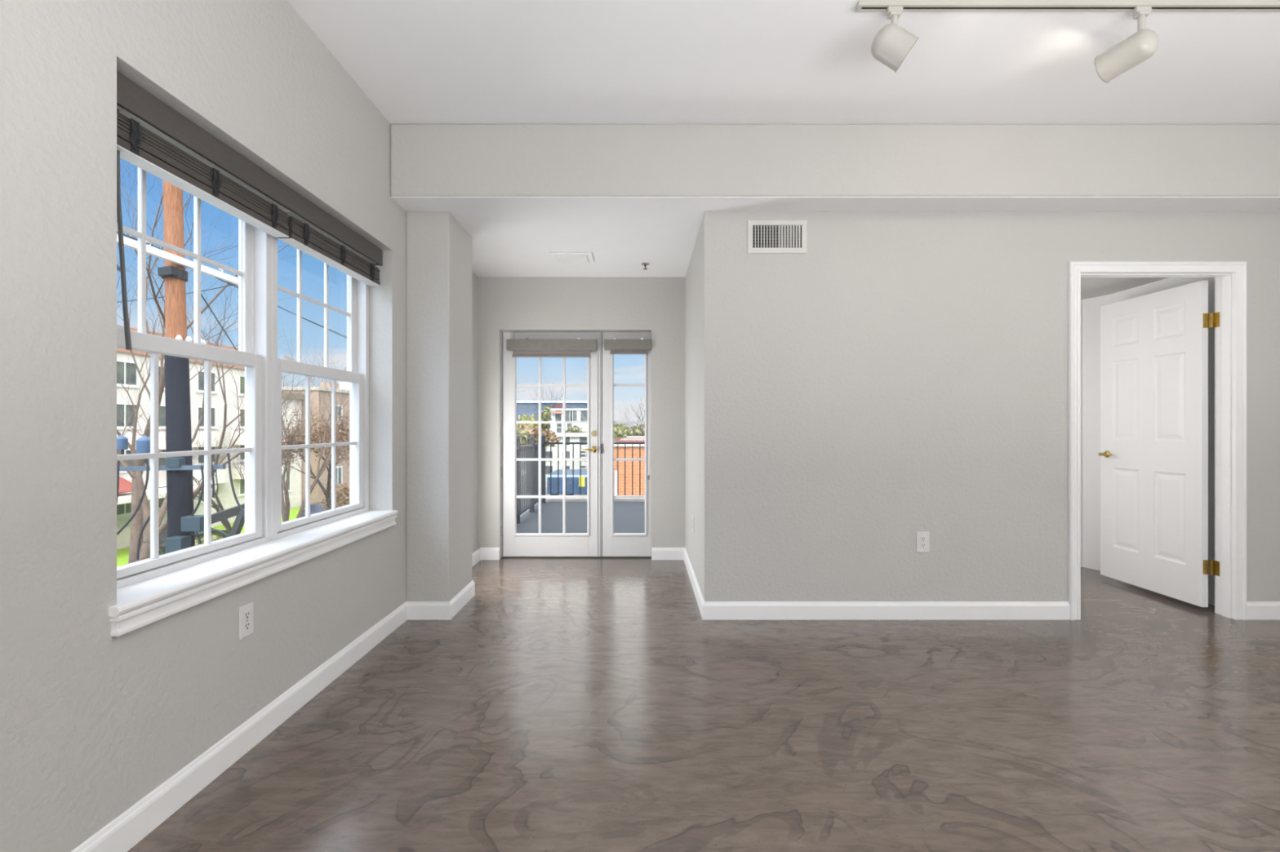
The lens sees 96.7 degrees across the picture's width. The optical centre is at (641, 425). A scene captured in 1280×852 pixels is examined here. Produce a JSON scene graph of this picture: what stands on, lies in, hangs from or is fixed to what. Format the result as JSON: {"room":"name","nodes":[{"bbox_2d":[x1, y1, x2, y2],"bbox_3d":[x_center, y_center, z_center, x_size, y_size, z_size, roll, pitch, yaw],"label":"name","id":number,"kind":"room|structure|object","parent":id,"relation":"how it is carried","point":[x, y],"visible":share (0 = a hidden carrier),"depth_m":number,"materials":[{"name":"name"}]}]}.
{"room":"empty living room","nodes":[
{"label":"empty living room","id":0,"kind":"room"},
{"bbox_2d":[0,0,478,851],"bbox_3d":[-1.538,-0.269,0.550,0.243,2.864,9.100,0,0,0],"label":"wall","id":1,"kind":"structure","parent":0,"point":[93,722],"depth_m":1.52,"materials":[{"name":"paint"}]},
{"bbox_2d":[116,167,271,589],"bbox_3d":[-1.595,-0.258,1.961,0.091,1.481,0.848,0,0,0],"label":"window","id":2,"kind":"structure","parent":1,"relation":"in","point":[254,273],"depth_m":2.16,"materials":[{"name":"white plastic"}]},
{"bbox_2d":[116,105,288,350],"bbox_3d":[-1.495,-0.608,1.960,0.071,0.773,0.824,0,0,0],"label":"slat blind","id":3,"kind":"object","parent":2,"relation":"attached to","point":[139,144],"visible":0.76,"depth_m":1.83,"materials":[{"name":"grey wood"}]},
{"bbox_2d":[238,601,253,639],"bbox_3d":[-1.413,0.697,2.034,0.008,0.116,0.071,0,0,0],"label":"wall outlet","id":4,"kind":"object","parent":1,"relation":"attached to","point":[246,611],"visible":1,"depth_m":2.03,"materials":[{"name":"white plastic"}]},
{"bbox_2d":[244,620,250,631],"bbox_3d":[-1.410,0.717,2.034,0.002,0.029,0.034,0,0,0],"label":"receptacle","id":5,"kind":"object","parent":4,"relation":"attached to","point":[246,623],"depth_m":2.03,"materials":[{"name":"white plastic"}]},
{"bbox_2d":[244,609,250,620],"bbox_3d":[-1.410,0.677,2.034,0.002,0.029,0.034,0,0,0],"label":"receptacle","id":6,"kind":"object","parent":4,"relation":"attached to","point":[246,612],"depth_m":2.03,"materials":[{"name":"white plastic"}]},
{"bbox_2d":[116,71,382,266],"bbox_3d":[-1.490,-0.937,2.365,0.081,0.088,1.641,0,0,0],"label":"blind valance","id":7,"kind":"object","parent":1,"relation":"attached to","point":[132,98],"visible":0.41,"depth_m":1.99,"materials":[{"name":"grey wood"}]},
{"bbox_2d":[108,510,398,636],"bbox_3d":[-1.469,0.523,2.379,0.161,0.080,1.734,0,0,0],"label":"window sill","id":8,"kind":"structure","parent":1,"relation":"attached to","point":[139,605],"depth_m":1.96,"materials":[{"name":"white paint"}]},
{"bbox_2d":[71,547,499,851],"bbox_3d":[-1.280,1.111,0.468,0.273,0.105,8.936,0,0,0],"label":"baseboard","id":9,"kind":"structure","parent":1,"relation":"attached to","point":[135,824],"depth_m":2.03,"materials":[{"name":"white paint"}]},
{"bbox_2d":[271,235,368,540],"bbox_3d":[-1.595,-0.258,2.809,0.091,1.481,0.847,0,0,0],"label":"window","id":10,"kind":"structure","parent":1,"relation":"in","point":[357,373],"depth_m":2.91,"materials":[{"name":"white plastic"}]},
{"bbox_2d":[278,208,380,285],"bbox_3d":[-1.495,-0.889,2.795,0.071,0.209,0.806,0,0,0],"label":"slat blind","id":11,"kind":"object","parent":10,"relation":"attached to","point":[304,236],"visible":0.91,"depth_m":2.69,"materials":[{"name":"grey wood"}]},
{"bbox_2d":[406,211,471,601],"bbox_3d":[-1.287,-0.063,3.656,0.260,2.452,0.472,0,0,0],"label":"column","id":12,"kind":"structure","parent":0,"point":[439,249],"depth_m":3.42,"materials":[{"name":"paint"}]},
{"bbox_2d":[406,211,704,277],"bbox_3d":[-0.581,-1.545,4.260,2.158,0.512,1.680,0,0,0],"label":"ceiling","id":13,"kind":"structure","parent":0,"point":[505,244],"depth_m":3.97,"materials":[{"name":"paint"}]},
{"bbox_2d":[548,252,594,262],"bbox_3d":[-0.530,-1.277,4.340,0.320,0.024,0.240,0,0,0],"label":"recessed light","id":14,"kind":"object","parent":13,"relation":"in","point":[557,257],"visible":1,"depth_m":4.28,"materials":[{"name":"paint"}]},
{"bbox_2d":[555,255,588,262],"bbox_3d":[-0.530,-1.270,4.340,0.240,0.011,0.180,0,0,0],"label":"diffuser","id":15,"kind":"object","parent":14,"relation":"attached to","point":[558,259],"depth_m":4.32,"materials":[{"name":"white plastic"}]},
{"bbox_2d":[640,262,649,270],"bbox_3d":[0.030,-1.268,4.530,0.068,0.043,0.068,0,0,0],"label":"sprinkler","id":16,"kind":"object","parent":13,"relation":"attached to","point":[645,264],"visible":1,"depth_m":4.52,"materials":[{"name":"silver metal"}]},
{"bbox_2d":[478,277,684,559],"bbox_3d":[-0.460,-0.063,5.018,1.915,2.452,0.164,0,0,0],"label":"wall","id":17,"kind":"structure","parent":0,"point":[656,305],"depth_m":4.94,"materials":[{"name":"paint"}]},
{"bbox_2d":[506,337,597,357],"bbox_3d":[-0.778,-0.680,4.950,0.780,0.172,0.070,0,0,0],"label":"roller shade","id":18,"kind":"object","parent":17,"relation":"attached to","point":[526,348],"visible":1,"depth_m":4.92,"materials":[{"name":"grey fabric"}]},
{"bbox_2d":[501,330,651,558],"bbox_3d":[-0.576,0.166,5.013,1.326,1.995,0.155,0,0,0],"label":"door","id":19,"kind":"structure","parent":17,"relation":"in","point":[600,540],"depth_m":5.00,"materials":[{"name":"white wood"}]},
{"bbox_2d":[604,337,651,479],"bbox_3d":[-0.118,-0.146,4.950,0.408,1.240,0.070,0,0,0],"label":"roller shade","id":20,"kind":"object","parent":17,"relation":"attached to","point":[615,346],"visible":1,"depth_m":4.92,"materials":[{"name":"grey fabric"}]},
{"bbox_2d":[684,217,702,595],"bbox_3d":[0.438,-0.063,4.233,0.120,2.452,1.406,0,0,0],"label":"wall","id":21,"kind":"structure","parent":0,"point":[694,276],"depth_m":4.15,"materials":[{"name":"paint"}]},
{"bbox_2d":[127,558,1279,851],"bbox_3d":[1.620,1.253,0.470,6.560,0.180,9.140,0,0,0],"label":"floor","id":22,"kind":"structure","parent":0,"point":[570,704],"depth_m":2.17,"materials":[{"name":"concrete"}]},
{"bbox_2d":[287,0,1279,124],"bbox_3d":[1.620,-1.751,-0.340,6.560,0.100,7.520,0,0,0],"label":"ceiling","id":23,"kind":"structure","parent":0,"point":[417,61],"depth_m":2.67,"materials":[{"name":"paint"}]},
{"bbox_2d":[390,124,1279,196],"bbox_3d":[1.591,-1.495,3.309,6.017,0.412,0.222,0,0,0],"label":"beam","id":24,"kind":"structure","parent":23,"relation":"attached to","point":[427,160],"depth_m":3.20,"materials":[{"name":"paint"}]},
{"bbox_2d":[390,196,1279,211],"bbox_3d":[1.591,-1.288,3.313,6.017,0.004,0.214,0,0,0],"label":"soffit","id":25,"kind":"structure","parent":24,"relation":"attached to","point":[406,203],"depth_m":3.27,"materials":[{"name":"paint"}]},
{"bbox_2d":[855,0,1279,12],"bbox_3d":[2.384,-1.690,2.291,3.032,0.022,0.039,0,0,0],"label":"track","id":26,"kind":"object","parent":23,"relation":"attached to","point":[862,5],"visible":1,"depth_m":2.27,"materials":[{"name":"metal"}]},
{"bbox_2d":[871,6,919,72],"bbox_3d":[1.018,-1.558,2.290,0.174,0.246,0.133,0,0,0],"label":"spotlight","id":27,"kind":"object","parent":26,"relation":"attached to","point":[892,43],"visible":1,"depth_m":2.25,"materials":[{"name":"metal"}]},
{"bbox_2d":[1094,6,1158,83],"bbox_3d":[1.994,-1.566,2.333,0.120,0.231,0.192,0,0,-27],"label":"spotlight","id":28,"kind":"object","parent":26,"relation":"attached to","point":[1142,45],"visible":1,"depth_m":2.29,"materials":[{"name":"metal"}]},
{"bbox_2d":[702,211,1279,601],"bbox_3d":[2.489,-0.269,3.475,4.222,2.864,0.110,0,0,0],"label":"wall","id":29,"kind":"structure","parent":0,"point":[886,382],"depth_m":3.42,"materials":[{"name":"paint"}]},
{"bbox_2d":[746,220,807,253],"bbox_3d":[0.814,-1.134,3.415,0.360,0.202,0.012,0,0,0],"label":"air vent","id":30,"kind":"object","parent":29,"relation":"in","point":[763,237],"visible":1,"depth_m":3.41,"materials":[{"name":"metal"}]},
{"bbox_2d":[651,547,1070,619],"bbox_3d":[1.327,1.111,4.171,2.480,0.105,1.529,0,0,0],"label":"baseboard","id":31,"kind":"structure","parent":29,"relation":"attached to","point":[708,610],"depth_m":3.41,"materials":[{"name":"white paint"}]},
{"bbox_2d":[915,532,928,552],"bbox_3d":[1.689,0.699,3.416,0.078,0.122,0.008,0,0,0],"label":"wall outlet","id":32,"kind":"object","parent":29,"relation":"attached to","point":[922,538],"visible":1,"depth_m":3.41,"materials":[{"name":"white plastic"}]},
{"bbox_2d":[920,542,925,547],"bbox_3d":[1.689,0.719,3.413,0.034,0.029,0.002,0,0,0],"label":"receptacle","id":33,"kind":"object","parent":32,"relation":"attached to","point":[922,544],"depth_m":3.41,"materials":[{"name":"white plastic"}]},
{"bbox_2d":[920,536,925,541],"bbox_3d":[1.689,0.679,3.413,0.034,0.029,0.002,0,0,0],"label":"receptacle","id":34,"kind":"object","parent":32,"relation":"attached to","point":[922,538],"depth_m":3.41,"materials":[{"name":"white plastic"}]},
{"bbox_2d":[1246,601,1279,619],"bbox_3d":[4.109,1.111,3.413,0.981,0.105,0.013,0,0,0],"label":"baseboard","id":35,"kind":"structure","parent":29,"relation":"attached to","point":[1255,610],"depth_m":3.41,"materials":[{"name":"white paint"}]},
{"bbox_2d":[1080,299,1082,567],"bbox_3d":[2.159,0.013,4.740,3.322,2.300,0.120,0,0,0],"label":"wall","id":36,"kind":"structure","parent":0,"point":[1081,300],"depth_m":4.68,"materials":[{"name":"white paint"}]},
{"bbox_2d":[1080,277,1168,299],"bbox_3d":[2.159,-1.097,4.165,3.322,0.120,1.270,0,0,0],"label":"ceiling","id":37,"kind":"structure","parent":0,"point":[1091,287],"depth_m":4.18,"materials":[{"name":"paint"}]},
{"bbox_2d":[1082,277,1214,605],"bbox_3d":[3.720,0.013,4.115,0.200,2.300,1.170,0,0,0],"label":"wall","id":38,"kind":"structure","parent":0,"point":[1091,306],"depth_m":4.59,"materials":[{"name":"white paint"}]},
{"bbox_2d":[1067,261,1246,620],"bbox_3d":[3.093,0.089,3.865,1.058,2.147,0.931,0,0,0],"label":"door","id":39,"kind":"structure","parent":38,"relation":"in","point":[1153,454],"depth_m":3.62,"materials":[{"name":"white paint"}]},
{"label":"outside","id":40,"kind":"structure","parent":0,"visible":0},
{"bbox_2d":[520,457,586,516],"bbox_3d":[-10.000,7.413,110.000,300.000,0.500,300.000,0,0,0],"label":"ground","id":41,"kind":"structure","parent":40,"point":[546,494],"depth_m":59.44,"materials":[{"name":"concrete"}]},
{"bbox_2d":[116,179,244,559],"bbox_3d":[-8.009,0.864,10.170,2.522,12.608,2.678,0,0,43],"label":"utility pole","id":42,"kind":"object","parent":41,"relation":"on","point":[182,522],"visible":0.39,"depth_m":9.86,"materials":[{"name":"brown wood"}]},
{"bbox_2d":[116,284,235,302],"bbox_3d":[-9.132,-2.659,11.299,2.298,0.571,0.016,0,0,-15],"label":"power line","id":43,"kind":"object","parent":42,"relation":"attached to","point":[234,284],"visible":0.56,"depth_m":11.31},
{"bbox_2d":[200,293,236,350],"bbox_3d":[-8.703,-2.065,11.775,0.022,0.584,3.897,0,0,-28],"label":"guy wire","id":44,"kind":"object","parent":42,"relation":"attached to","point":[201,294],"visible":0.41,"depth_m":11.44,"materials":[{"name":"black metal"}]},
{"bbox_2d":[116,231,346,338],"bbox_3d":[-8.716,-3.025,15.999,0.032,1.301,88.460,0,0,-6],"label":"power line","id":45,"kind":"object","parent":42,"relation":"attached to","point":[117,232],"visible":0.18,"depth_m":11.34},
{"bbox_2d":[123,235,523,391],"bbox_3d":[-8.661,-3.025,16.004,0.110,1.301,88.279,0,0,-5],"label":"power line","id":46,"kind":"object","parent":42,"relation":"attached to","point":[123,235],"visible":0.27,"depth_m":13.54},
{"bbox_2d":[116,324,244,550],"bbox_3d":[-33.850,0.713,31.750,12.500,12.900,27.700,0,0,0],"label":"apartment building","id":47,"kind":"structure","parent":41,"relation":"on","point":[225,495],"depth_m":37.98,"materials":[{"name":"white paint"}]},
{"bbox_2d":[195,534,223,546],"bbox_3d":[-21.837,6.359,28.718,2.784,1.627,2.424,0,0,0],"label":"shrub","id":48,"kind":"object","parent":41,"relation":"on","point":[214,538],"visible":0.11,"depth_m":28.71,"materials":[{"name":"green plant"}]},
{"bbox_2d":[116,506,305,567],"bbox_3d":[-24.425,7.113,32.000,10.850,0.100,36.000,0,0,0],"label":"lawn","id":49,"kind":"structure","parent":41,"relation":"on","point":[122,554],"depth_m":32.60,"materials":[{"name":"green plant"}]},
{"bbox_2d":[158,527,227,553],"bbox_3d":[-25.600,6.353,32.004,1.820,1.420,4.493,0,0,0],"label":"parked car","id":50,"kind":"object","parent":49,"relation":"on","point":[162,540],"visible":0.09,"depth_m":31.06,"materials":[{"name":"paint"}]},
{"bbox_2d":[302,501,337,517],"bbox_3d":[-23.200,6.353,42.004,1.820,1.420,4.493,0,0,0],"label":"parked car","id":51,"kind":"object","parent":49,"relation":"on","point":[315,508],"visible":0.04,"depth_m":40.60,"materials":[{"name":"blue paint"}]},
{"bbox_2d":[116,159,311,564],"bbox_3d":[-14.684,-2.542,16.867,14.150,19.428,13.189,0,0,32],"label":"bare tree","id":52,"kind":"object","parent":41,"relation":"on","point":[136,523],"visible":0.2,"depth_m":17.26,"materials":[{"name":"brown plant"}]},
{"bbox_2d":[147,416,302,534],"bbox_3d":[-17.198,3.368,23.640,5.822,7.598,4.210,0,0,-16],"label":"bare tree","id":53,"kind":"object","parent":41,"relation":"on","point":[225,522],"visible":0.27,"depth_m":23.53,"materials":[{"name":"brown plant"}]},
{"bbox_2d":[116,257,347,562],"bbox_3d":[-13.237,1.200,17.750,11.133,12.077,8.606,0,0,0],"label":"bare tree","id":54,"kind":"object","parent":41,"relation":"on","point":[144,552],"visible":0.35,"depth_m":16.68,"materials":[{"name":"brown plant"}]},
{"bbox_2d":[214,330,349,522],"bbox_3d":[-11.834,1.566,20.683,5.593,11.240,4.839,0,0,-17],"label":"bare tree","id":55,"kind":"object","parent":41,"relation":"on","point":[285,505],"visible":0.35,"depth_m":20.07,"materials":[{"name":"brown plant"}]},
{"bbox_2d":[281,391,304,508],"bbox_3d":[-34.475,2.188,47.950,9.450,9.950,4.600,0,0,0],"label":"house","id":56,"kind":"structure","parent":41,"relation":"on","point":[295,477],"depth_m":49.02,"materials":[{"name":"paint"}]},
{"bbox_2d":[281,382,349,504],"bbox_3d":[-34.575,1.288,65.200,12.250,11.750,29.800,0,0,0],"label":"brick building","id":57,"kind":"structure","parent":41,"relation":"on","point":[342,475],"depth_m":51.05,"materials":[{"name":"stone"}]},
{"bbox_2d":[281,407,349,510],"bbox_3d":[-20.317,2.981,35.280,8.929,8.456,5.325,0,0,26],"label":"tree","id":58,"kind":"object","parent":41,"relation":"on","point":[314,437],"visible":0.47,"depth_m":34.52,"materials":[{"name":"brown plant"}]},
{"bbox_2d":[320,481,349,511],"bbox_3d":[-19.907,5.389,38.057,2.494,3.549,2.920,0,0,0],"label":"shrub","id":59,"kind":"object","parent":41,"relation":"on","point":[340,501],"visible":0.48,"depth_m":37.41,"materials":[{"name":"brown plant"}]},
{"bbox_2d":[516,413,527,426],"bbox_3d":[-18.836,2.625,87.854,3.893,9.083,3.960,0,0,0],"label":"leafy tree","id":60,"kind":"object","parent":41,"relation":"on","point":[521,418],"visible":0.11,"depth_m":87.73,"materials":[{"name":"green plant"}]},
{"bbox_2d":[516,427,529,445],"bbox_3d":[-13.380,3.491,59.694,4.286,7.351,4.144,0,0,0],"label":"leafy tree","id":61,"kind":"object","parent":41,"relation":"on","point":[519,432],"visible":0.14,"depth_m":58.69,"materials":[{"name":"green plant"}]},
{"bbox_2d":[516,424,529,448],"bbox_3d":[-12.273,3.518,61.295,4.628,7.292,4.261,0,0,0],"label":"leafy tree","id":62,"kind":"object","parent":41,"relation":"on","point":[518,426],"visible":0.05,"depth_m":60.43,"materials":[{"name":"grey plant"}]},
{"bbox_2d":[520,413,542,429],"bbox_3d":[-15.704,2.749,79.695,3.309,8.835,3.716,0,0,0],"label":"leafy tree","id":63,"kind":"object","parent":41,"relation":"on","point":[531,419],"visible":0.33,"depth_m":79.24,"materials":[{"name":"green plant"}]},
{"bbox_2d":[521,426,560,451],"bbox_3d":[-10.489,3.568,60.043,4.378,7.190,4.861,0,0,0],"label":"leafy tree","id":64,"kind":"object","parent":41,"relation":"on","point":[550,437],"visible":0.48,"depth_m":58.98,"materials":[{"name":"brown plant"}]},
{"bbox_2d":[536,406,553,431],"bbox_3d":[-14.417,2.059,83.932,2.472,10.212,2.470,0,0,0],"label":"leafy tree","id":65,"kind":"object","parent":41,"relation":"on","point":[546,415],"visible":0.58,"depth_m":83.51,"materials":[{"name":"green plant"}]},
{"bbox_2d":[533,378,562,409],"bbox_3d":[-19.356,-1.894,116.763,8.159,18.172,9.364,0,0,0],"label":"bare tree","id":66,"kind":"object","parent":41,"relation":"on","point":[546,379],"visible":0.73,"depth_m":117.20,"materials":[{"name":"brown plant"}]},
{"bbox_2d":[516,400,586,457],"bbox_3d":[-22.303,0.751,137.200,19.613,12.823,15.600,0,0,0],"label":"office block","id":67,"kind":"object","parent":41,"relation":"on","point":[528,407],"visible":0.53,"depth_m":130.01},
{"bbox_2d":[545,432,586,487],"bbox_3d":[-7.750,4.056,69.400,9.232,6.214,9.800,0,0,0],"label":"house","id":68,"kind":"structure","parent":41,"relation":"on","point":[570,437],"depth_m":66.00,"materials":[{"name":"beige"}]},
{"bbox_2d":[546,469,586,495],"bbox_3d":[-6.143,5.808,54.985,5.013,2.695,6.030,0,0,0],"label":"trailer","id":69,"kind":"object","parent":41,"relation":"on","point":[569,472],"visible":0.3,"depth_m":51.99,"materials":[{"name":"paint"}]},
{"bbox_2d":[549,408,586,432],"bbox_3d":[-12.024,2.162,98.600,7.347,10.001,8.800,0,0,0],"label":"block","id":70,"kind":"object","parent":41,"relation":"on","point":[571,415],"visible":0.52,"depth_m":94.98,"materials":[{"name":"white paint"}]},
{"bbox_2d":[565,425,586,432],"bbox_3d":[-9.023,3.564,82.184,4.727,7.207,5.710,0,0,0],"label":"leafy tree","id":71,"kind":"object","parent":41,"relation":"on","point":[573,430],"visible":0.13,"depth_m":80.78,"materials":[{"name":"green plant"}]},
{"bbox_2d":[578,475,584,495],"bbox_3d":[-4.191,5.353,40.035,0.400,3.619,0.110,0,0,0],"label":"street sign","id":72,"kind":"object","parent":41,"relation":"on","point":[582,477],"visible":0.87,"depth_m":39.98,"materials":[{"name":"yellow metal"}]},
{"bbox_2d":[613,423,625,430],"bbox_3d":[-2.763,3.264,61.938,3.258,7.798,3.495,0,0,0],"label":"leafy tree","id":73,"kind":"object","parent":41,"relation":"on","point":[616,424],"visible":0.07,"depth_m":61.89,"materials":[{"name":"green plant"}]},
{"bbox_2d":[613,437,644,495],"bbox_3d":[1.181,3.950,34.425,6.106,6.426,9.150,0,0,0],"label":"brick building","id":74,"kind":"structure","parent":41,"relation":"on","point":[620,446],"depth_m":30.00,"materials":[{"name":"orange brick"}]},
{"bbox_2d":[613,424,644,442],"bbox_3d":[-1.319,3.449,57.747,5.651,7.430,5.095,0,0,0],"label":"leafy tree","id":75,"kind":"object","parent":41,"relation":"on","point":[618,433],"visible":0.34,"depth_m":57.16,"materials":[{"name":"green plant"}]},
{"bbox_2d":[613,381,644,435],"bbox_3d":[0.915,1.373,44.449,7.514,11.605,6.774,0,0,0],"label":"bare tree","id":76,"kind":"object","parent":41,"relation":"on","point":[638,381],"visible":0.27,"depth_m":44.79,"materials":[{"name":"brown plant"}]},
{"bbox_2d":[626,435,644,437],"bbox_3d":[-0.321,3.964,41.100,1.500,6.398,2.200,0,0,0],"label":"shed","id":77,"kind":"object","parent":41,"relation":"on","point":[627,436],"visible":0.04,"depth_m":41.01,"materials":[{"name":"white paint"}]},
{"bbox_2d":[628,426,644,435],"bbox_3d":[0.347,3.585,60.023,4.816,7.158,4.918,0,0,0],"label":"leafy tree","id":78,"kind":"object","parent":41,"relation":"on","point":[633,428],"visible":0.03,"depth_m":60.17,"materials":[{"name":"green plant"}]},
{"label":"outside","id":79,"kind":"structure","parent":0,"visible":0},
{"bbox_2d":[516,502,644,533],"bbox_3d":[0.890,1.338,7.075,5.020,0.250,3.950,0,0,0],"label":"deck","id":80,"kind":"object","parent":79,"point":[628,517],"depth_m":7.42,"materials":[{"name":"grey concrete"}]},
{"bbox_2d":[516,433,545,524],"bbox_3d":[-1.540,0.668,7.045,0.068,1.090,3.838,0,0,0],"label":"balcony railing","id":81,"kind":"object","parent":80,"relation":"on","point":[531,468],"visible":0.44,"depth_m":7.83,"materials":[{"name":"black metal"}]},
{"bbox_2d":[545,442,644,495],"bbox_3d":[0.897,0.668,8.930,4.874,1.090,0.068,0,0,0],"label":"balcony railing","id":82,"kind":"object","parent":80,"relation":"on","point":[550,443],"visible":0.05,"depth_m":8.92,"materials":[{"name":"black metal"}]},
{"bbox_2d":[545,497,644,502],"bbox_3d":[0.890,1.313,9.125,5.020,0.300,0.150,0,0,0],"label":"curb","id":83,"kind":"object","parent":80,"relation":"attached to","point":[547,500],"depth_m":9.05,"materials":[{"name":"concrete"}]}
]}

